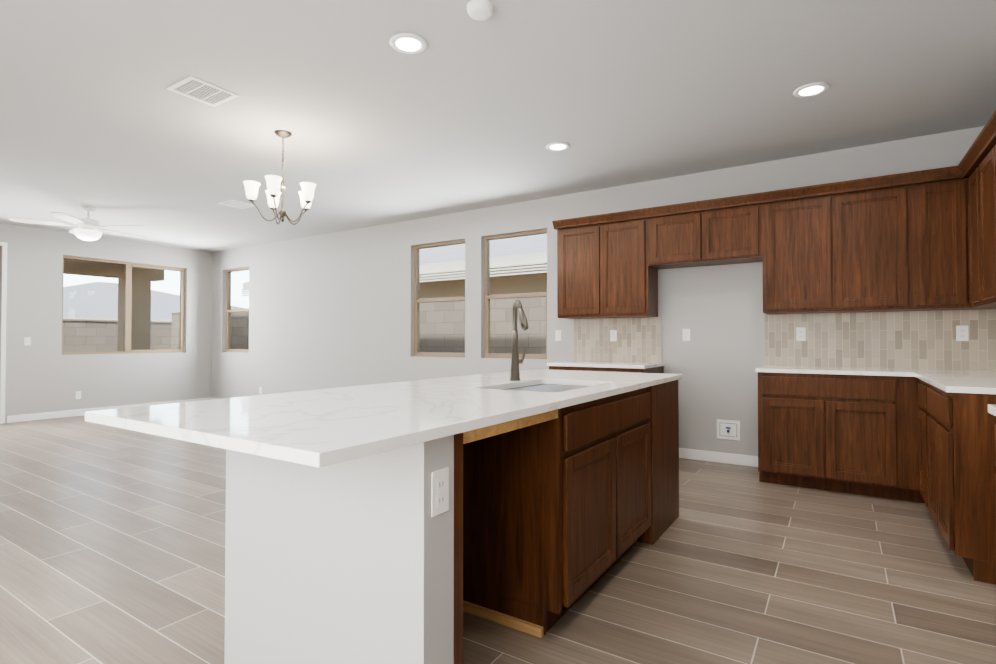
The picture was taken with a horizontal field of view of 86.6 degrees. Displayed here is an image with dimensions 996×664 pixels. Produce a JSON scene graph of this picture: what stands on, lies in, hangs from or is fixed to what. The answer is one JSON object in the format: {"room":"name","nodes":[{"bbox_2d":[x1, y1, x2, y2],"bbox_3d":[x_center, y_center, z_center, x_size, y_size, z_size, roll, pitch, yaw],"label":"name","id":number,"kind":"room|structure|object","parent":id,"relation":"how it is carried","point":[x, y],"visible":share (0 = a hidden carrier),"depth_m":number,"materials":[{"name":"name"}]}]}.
{"room":"kitchen","nodes":[
{"label":"kitchen","id":0,"kind":"room"},
{"bbox_2d":[0,223,211,422],"bbox_3d":[-7.924,-0.146,5.592,0.180,2.740,9.750,-1,-1,33],"label":"wall","id":1,"kind":"structure","parent":0,"point":[39,379],"depth_m":7.94,"materials":[{"name":"grey paint"}]},
{"bbox_2d":[24,337,30,345],"bbox_3d":[-6.632,0.133,7.450,0.009,0.116,0.070,-1,-1,33],"label":"light switch","id":2,"kind":"object","parent":1,"relation":"attached to","point":[27,341],"visible":1,"depth_m":7.45,"materials":[{"name":"white plastic"}]},
{"bbox_2d":[75,391,80,398],"bbox_3d":[-6.308,0.950,7.942,0.007,0.116,0.070,-1,-1,33],"label":"electrical outlet","id":3,"kind":"object","parent":1,"relation":"attached to","point":[77,394],"visible":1,"depth_m":7.94,"materials":[{"name":"white plastic"}]},
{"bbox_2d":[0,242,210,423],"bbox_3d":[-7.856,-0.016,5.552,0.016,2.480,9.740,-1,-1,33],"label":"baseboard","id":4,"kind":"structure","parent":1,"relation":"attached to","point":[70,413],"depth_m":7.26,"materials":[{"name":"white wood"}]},
{"bbox_2d":[61,255,184,354],"bbox_3d":[-6.031,-0.390,8.588,0.074,1.480,1.770,-1,-1,33],"label":"window","id":5,"kind":"structure","parent":1,"relation":"in","point":[128,303],"depth_m":8.57,"materials":[{"name":"beige"}]},
{"bbox_2d":[0,415,995,663],"bbox_3d":[-3.381,1.204,2.625,11.010,0.050,10.090,-1,-1,33],"label":"floor","id":6,"kind":"structure","parent":0,"point":[112,545],"depth_m":2.55,"materials":[{"name":"brown tile"}]},
{"bbox_2d":[224,377,680,663],"bbox_3d":[0.111,0.737,2.633,0.924,0.886,2.480,-1,-1,33],"label":"kitchen island","id":7,"kind":"object","parent":6,"relation":"on","point":[406,522],"depth_m":1.76,"materials":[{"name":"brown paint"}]},
{"bbox_2d":[85,369,681,468],"bbox_3d":[-0.041,0.278,2.565,1.120,0.030,2.890,-1,-1,33],"label":"island countertop","id":8,"kind":"structure","parent":7,"relation":"on","point":[320,428],"depth_m":1.61,"materials":[{"name":"white stone"}]},
{"bbox_2d":[510,300,528,380],"bbox_3d":[0.122,0.046,2.867,0.161,0.442,0.155,-1,-1,33],"label":"faucet","id":9,"kind":"object","parent":8,"relation":"on","point":[516,361],"visible":1,"depth_m":2.90,"materials":[{"name":"silver metal"}]},
{"bbox_2d":[497,381,604,392],"bbox_3d":[0.250,0.390,2.655,0.466,0.215,0.736,-1,-1,33],"label":"sink","id":10,"kind":"object","parent":8,"relation":"in","point":[545,386],"depth_m":2.84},
{"bbox_2d":[547,365,664,372],"bbox_3d":[1.062,0.776,5.197,0.950,0.884,0.629,-1,-1,33],"label":"base cabinet","id":11,"kind":"object","parent":6,"relation":"on","point":[607,368],"depth_m":4.92,"materials":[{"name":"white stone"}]},
{"bbox_2d":[547,361,664,368],"bbox_3d":[1.061,0.318,5.200,0.972,0.031,0.639,-1,-1,33],"label":"countertop","id":12,"kind":"structure","parent":11,"relation":"on","point":[642,364],"depth_m":5.07,"materials":[{"name":"white stone"}]},
{"bbox_2d":[755,369,906,500],"bbox_3d":[2.608,0.761,4.199,0.910,0.884,0.629,-1,-1,33],"label":"base cabinet","id":13,"kind":"object","parent":6,"relation":"on","point":[896,405],"depth_m":3.91,"materials":[{"name":"brown wood"}]},
{"bbox_2d":[759,365,995,376],"bbox_3d":[2.894,0.300,4.017,1.620,0.031,0.639,-1,-1,33],"label":"countertop","id":14,"kind":"structure","parent":13,"relation":"on","point":[782,368],"depth_m":4.01,"materials":[{"name":"white stone"}]},
{"bbox_2d":[903,377,914,501],"bbox_3d":[3.291,0.754,3.769,0.705,0.884,0.610,-1,-1,33],"label":"base cabinet","id":15,"kind":"object","parent":6,"relation":"on","point":[908,382],"depth_m":3.68,"materials":[{"name":"brown wood"}]},
{"bbox_2d":[915,377,922,502],"bbox_3d":[2.990,0.746,3.233,0.619,0.884,0.430,-1,-1,33],"label":"base cabinet","id":16,"kind":"object","parent":6,"relation":"on","point":[918,380],"depth_m":3.55,"materials":[{"name":"brown wood"}]},
{"bbox_2d":[923,381,995,582],"bbox_3d":[2.659,0.738,2.720,0.619,0.884,0.790,-1,-1,33],"label":"base cabinet","id":17,"kind":"object","parent":6,"relation":"on","point":[954,420],"depth_m":2.54,"materials":[{"name":"brown wood"}]},
{"bbox_2d":[915,373,995,392],"bbox_3d":[2.788,0.284,2.937,0.626,0.031,1.293,-1,-1,33],"label":"countertop","id":18,"kind":"structure","parent":17,"relation":"on","point":[987,381],"depth_m":2.93,"materials":[{"name":"white stone"}]},
{"bbox_2d":[987,409,995,584],"bbox_3d":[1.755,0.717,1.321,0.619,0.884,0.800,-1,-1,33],"label":"base cabinet","id":19,"kind":"object","parent":6,"relation":"on","point":[991,417],"depth_m":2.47,"materials":[{"name":"brown wood"}]},
{"bbox_2d":[987,405,995,412],"bbox_3d":[1.534,0.254,0.996,0.626,0.031,1.622,-1,-1,33],"label":"countertop","id":20,"kind":"structure","parent":19,"relation":"on","point":[993,407],"depth_m":1.79,"materials":[{"name":"white stone"}]},
{"bbox_2d":[0,0,995,252],"bbox_3d":[-3.381,-1.621,2.668,11.010,0.120,10.090,-1,-1,33],"label":"ceiling","id":21,"kind":"structure","parent":0,"point":[462,112],"depth_m":3.52,"materials":[{"name":"grey paint"}]},
{"bbox_2d":[9,206,145,240],"bbox_3d":[-4.974,-1.303,6.431,1.349,0.400,1.361,-1,-1,33],"label":"ceiling fan","id":22,"kind":"object","parent":21,"relation":"hanging from","point":[85,230],"visible":1,"depth_m":6.29,"materials":[{"name":"white plastic"}]},
{"bbox_2d":[166,76,239,106],"bbox_3d":[-1.898,-1.545,3.405,0.300,0.007,0.310,-1,-1,33],"label":"ceiling vent","id":23,"kind":"object","parent":21,"relation":"in","point":[200,90],"visible":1,"depth_m":3.40,"materials":[{"name":"white metal"}]},
{"bbox_2d":[217,199,256,208],"bbox_3d":[-3.068,-1.502,6.220,0.300,0.007,0.310,-1,-1,33],"label":"ceiling vent","id":24,"kind":"object","parent":21,"relation":"in","point":[237,204],"visible":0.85,"depth_m":6.21,"materials":[{"name":"white metal"}]},
{"bbox_2d":[243,130,315,224],"bbox_3d":[-1.653,-1.191,4.097,0.534,0.694,0.519,-1,-1,33],"label":"chandelier","id":25,"kind":"object","parent":21,"relation":"hanging from","point":[273,193],"visible":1,"depth_m":4.01,"materials":[{"name":"white glass"}]},
{"bbox_2d":[390,33,426,53],"bbox_3d":[-0.483,-1.551,2.849,0.200,0.011,0.200,-1,-1,33],"label":"recessed light","id":26,"kind":"object","parent":21,"relation":"in","point":[408,43],"visible":1,"depth_m":2.84,"materials":[{"name":"white"}]},
{"bbox_2d":[467,0,493,20],"bbox_3d":[-0.085,-1.544,2.544,0.132,0.036,0.132,-1,-1,33],"label":"smoke detector","id":27,"kind":"object","parent":21,"relation":"attached to","point":[480,10],"visible":0.98,"depth_m":2.51,"materials":[{"name":"white plastic"}]},
{"bbox_2d":[546,142,569,150],"bbox_3d":[0.493,-1.528,4.361,0.200,0.011,0.200,-1,-1,33],"label":"recessed light","id":28,"kind":"object","parent":21,"relation":"in","point":[557,146],"visible":1,"depth_m":4.35,"materials":[{"name":"white"}]},
{"bbox_2d":[793,82,828,97],"bbox_3d":[2.000,-1.543,3.376,0.200,0.011,0.200,-1,-1,33],"label":"recessed light","id":29,"kind":"object","parent":21,"relation":"in","point":[811,89],"visible":1,"depth_m":3.36,"materials":[{"name":"white"}]},
{"bbox_2d":[212,126,991,455],"bbox_3d":[-0.687,-0.127,6.816,11.010,2.740,0.160,-1,-1,33],"label":"wall","id":30,"kind":"structure","parent":0,"point":[330,310],"depth_m":6.42,"materials":[{"name":"grey paint"}]},
{"bbox_2d":[226,267,248,352],"bbox_3d":[-4.543,-0.379,9.338,0.820,1.480,0.074,-1,-1,33],"label":"window","id":31,"kind":"structure","parent":30,"relation":"in","point":[229,311],"depth_m":9.51,"materials":[{"name":"beige"}]},
{"bbox_2d":[414,240,464,357],"bbox_3d":[-0.729,-0.416,6.875,0.900,1.480,0.074,-1,-1,33],"label":"window","id":32,"kind":"structure","parent":30,"relation":"in","point":[417,299],"depth_m":6.97,"materials":[{"name":"beige"}]},
{"bbox_2d":[484,229,546,358],"bbox_3d":[0.229,-0.425,6.257,0.900,1.480,0.074,-1,-1,33],"label":"window","id":33,"kind":"structure","parent":30,"relation":"in","point":[487,312],"depth_m":6.35,"materials":[{"name":"beige"}]},
{"bbox_2d":[555,330,560,340],"bbox_3d":[0.666,0.038,5.839,0.070,0.116,0.009,-1,-1,33],"label":"light switch","id":34,"kind":"object","parent":30,"relation":"attached to","point":[557,335],"visible":1,"depth_m":5.84,"materials":[{"name":"white plastic"}]},
{"bbox_2d":[556,214,607,317],"bbox_3d":[0.925,-0.651,5.478,0.540,0.988,0.338,-1,-1,33],"label":"upper cabinet","id":35,"kind":"object","parent":30,"relation":"attached to","point":[582,243],"depth_m":5.33,"materials":[{"name":"brown wood"}]},
{"bbox_2d":[610,330,616,340],"bbox_3d":[1.198,0.038,5.484,0.070,0.116,0.007,-1,-1,33],"label":"outlet","id":36,"kind":"object","parent":30,"relation":"attached to","point":[613,335],"visible":1,"depth_m":5.48,"materials":[{"name":"white plastic"}]},
{"bbox_2d":[608,208,657,317],"bbox_3d":[1.270,-0.655,5.255,0.540,0.988,0.338,-1,-1,33],"label":"upper cabinet","id":37,"kind":"object","parent":30,"relation":"attached to","point":[632,284],"depth_m":5.08,"materials":[{"name":"brown wood"}]},
{"bbox_2d":[648,199,715,269],"bbox_3d":[1.728,-0.889,4.963,0.550,0.528,0.338,-1,-1,33],"label":"upper cabinet","id":38,"kind":"object","parent":30,"relation":"attached to","point":[679,235],"depth_m":4.81,"materials":[{"name":"brown wood"}]},
{"bbox_2d":[683,329,689,340],"bbox_3d":[1.817,0.027,5.097,0.070,0.116,0.007,-1,-1,33],"label":"outlet","id":39,"kind":"object","parent":30,"relation":"attached to","point":[686,334],"visible":1,"depth_m":5.09,"materials":[{"name":"white plastic"}]},
{"bbox_2d":[679,448,757,466],"bbox_3d":[2.009,1.168,4.953,0.890,0.095,0.013,-1,-1,33],"label":"baseboard","id":40,"kind":"structure","parent":30,"relation":"attached to","point":[728,458],"depth_m":4.91,"materials":[{"name":"white wood"}]},
{"bbox_2d":[717,419,739,440],"bbox_3d":[2.123,0.903,4.875,0.200,0.180,0.026,-1,-1,33],"label":"outlet box","id":41,"kind":"object","parent":30,"relation":"attached to","point":[728,429],"visible":1,"depth_m":4.88,"materials":[{"name":"white plastic"}]},
{"bbox_2d":[712,192,763,264],"bbox_3d":[2.080,-0.893,4.735,0.550,0.528,0.338,-1,-1,33],"label":"upper cabinet","id":42,"kind":"object","parent":30,"relation":"attached to","point":[737,221],"depth_m":4.55,"materials":[{"name":"brown wood"}]},
{"bbox_2d":[796,327,805,340],"bbox_3d":[2.618,0.019,4.567,0.070,0.116,0.007,-1,-1,33],"label":"outlet","id":43,"kind":"object","parent":30,"relation":"attached to","point":[800,333],"visible":1,"depth_m":4.57,"materials":[{"name":"white plastic"}]},
{"bbox_2d":[760,182,843,313],"bbox_3d":[2.548,-0.667,4.430,0.563,0.988,0.338,-1,-1,33],"label":"upper cabinet","id":44,"kind":"object","parent":30,"relation":"attached to","point":[803,260],"depth_m":4.28,"materials":[{"name":"brown wood"}]},
{"bbox_2d":[844,174,911,312],"bbox_3d":[2.911,-0.671,4.195,0.562,0.988,0.338,-1,-1,33],"label":"upper cabinet","id":45,"kind":"object","parent":30,"relation":"attached to","point":[877,278],"depth_m":4.02,"materials":[{"name":"brown wood"}]},
{"bbox_2d":[908,166,975,309],"bbox_3d":[3.267,-0.675,3.925,0.330,0.988,0.406,-1,-1,33],"label":"upper cabinet","id":46,"kind":"object","parent":30,"relation":"attached to","point":[923,240],"depth_m":3.84,"materials":[{"name":"brown wood"}]},
{"bbox_2d":[956,326,968,340],"bbox_3d":[3.508,0.010,3.992,0.070,0.116,0.007,-1,-1,33],"label":"outlet","id":47,"kind":"object","parent":30,"relation":"attached to","point":[962,333],"visible":1,"depth_m":3.99,"materials":[{"name":"white plastic"}]},
{"bbox_2d":[956,150,975,305],"bbox_3d":[3.327,-0.681,3.532,0.364,0.988,0.362,-1,-1,33],"label":"upper cabinet","id":48,"kind":"object","parent":30,"relation":"attached to","point":[966,169],"depth_m":3.74,"materials":[{"name":"brown wood"}]},
{"bbox_2d":[976,134,995,305],"bbox_3d":[3.119,-0.687,3.150,0.299,0.988,0.505,-1,-1,33],"label":"upper cabinet","id":49,"kind":"object","parent":30,"relation":"attached to","point":[982,150],"depth_m":3.36,"materials":[{"name":"brown wood"}]},
{"bbox_2d":[976,306,995,308],"bbox_3d":[3.547,-0.638,3.795,0.281,0.910,0.320,-1,-1,33],"label":"upper cabinet","id":50,"kind":"object","parent":30,"relation":"attached to","point":[977,307],"depth_m":3.72,"materials":[{"name":"brown wood"}]},
{"bbox_2d":[988,122,995,301],"bbox_3d":[2.915,-0.692,2.835,0.299,0.988,0.505,-1,-1,33],"label":"upper cabinet","id":51,"kind":"object","parent":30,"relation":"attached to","point":[991,129],"depth_m":3.14,"materials":[{"name":"brown wood"}]},
{"label":"outside","id":52,"kind":"structure","parent":0,"visible":0},
{"bbox_3d":[-34.937,1.809,28.491,170.000,0.330,130.000,-1,-1,33],"label":"ground","id":53,"kind":"structure","parent":52,"visible":0},
{"bbox_2d":[64,258,164,351],"bbox_3d":[-8.094,-0.198,8.447,3.198,3.069,6.200,-1,-1,33],"label":"patio cover","id":54,"kind":"object","parent":53,"relation":"on","point":[114,273],"depth_m":11.17,"materials":[{"name":"beige paint"}]},
{"bbox_2d":[63,282,245,321],"bbox_3d":[-22.223,-0.594,31.626,17.000,4.569,58.000,-1,-1,33],"label":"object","id":55,"kind":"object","parent":53,"relation":"on","point":[93,314],"depth_m":26.46,"materials":[{"name":"beige paint"}]},
{"bbox_2d":[63,292,545,353],"bbox_3d":[-4.018,0.076,-10.936,35.250,1.929,37.270,-1,-1,33],"label":"fence","id":56,"kind":"object","parent":53,"relation":"on","point":[171,344],"depth_m":9.08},
{"bbox_2d":[242,234,546,298],"bbox_3d":[6.111,-1.202,14.678,23.120,5.269,13.846,-1,-1,33],"label":"neighbor north","id":57,"kind":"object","parent":53,"relation":"on","point":[523,274],"depth_m":11.15,"materials":[{"name":"beige paint"}]}
]}

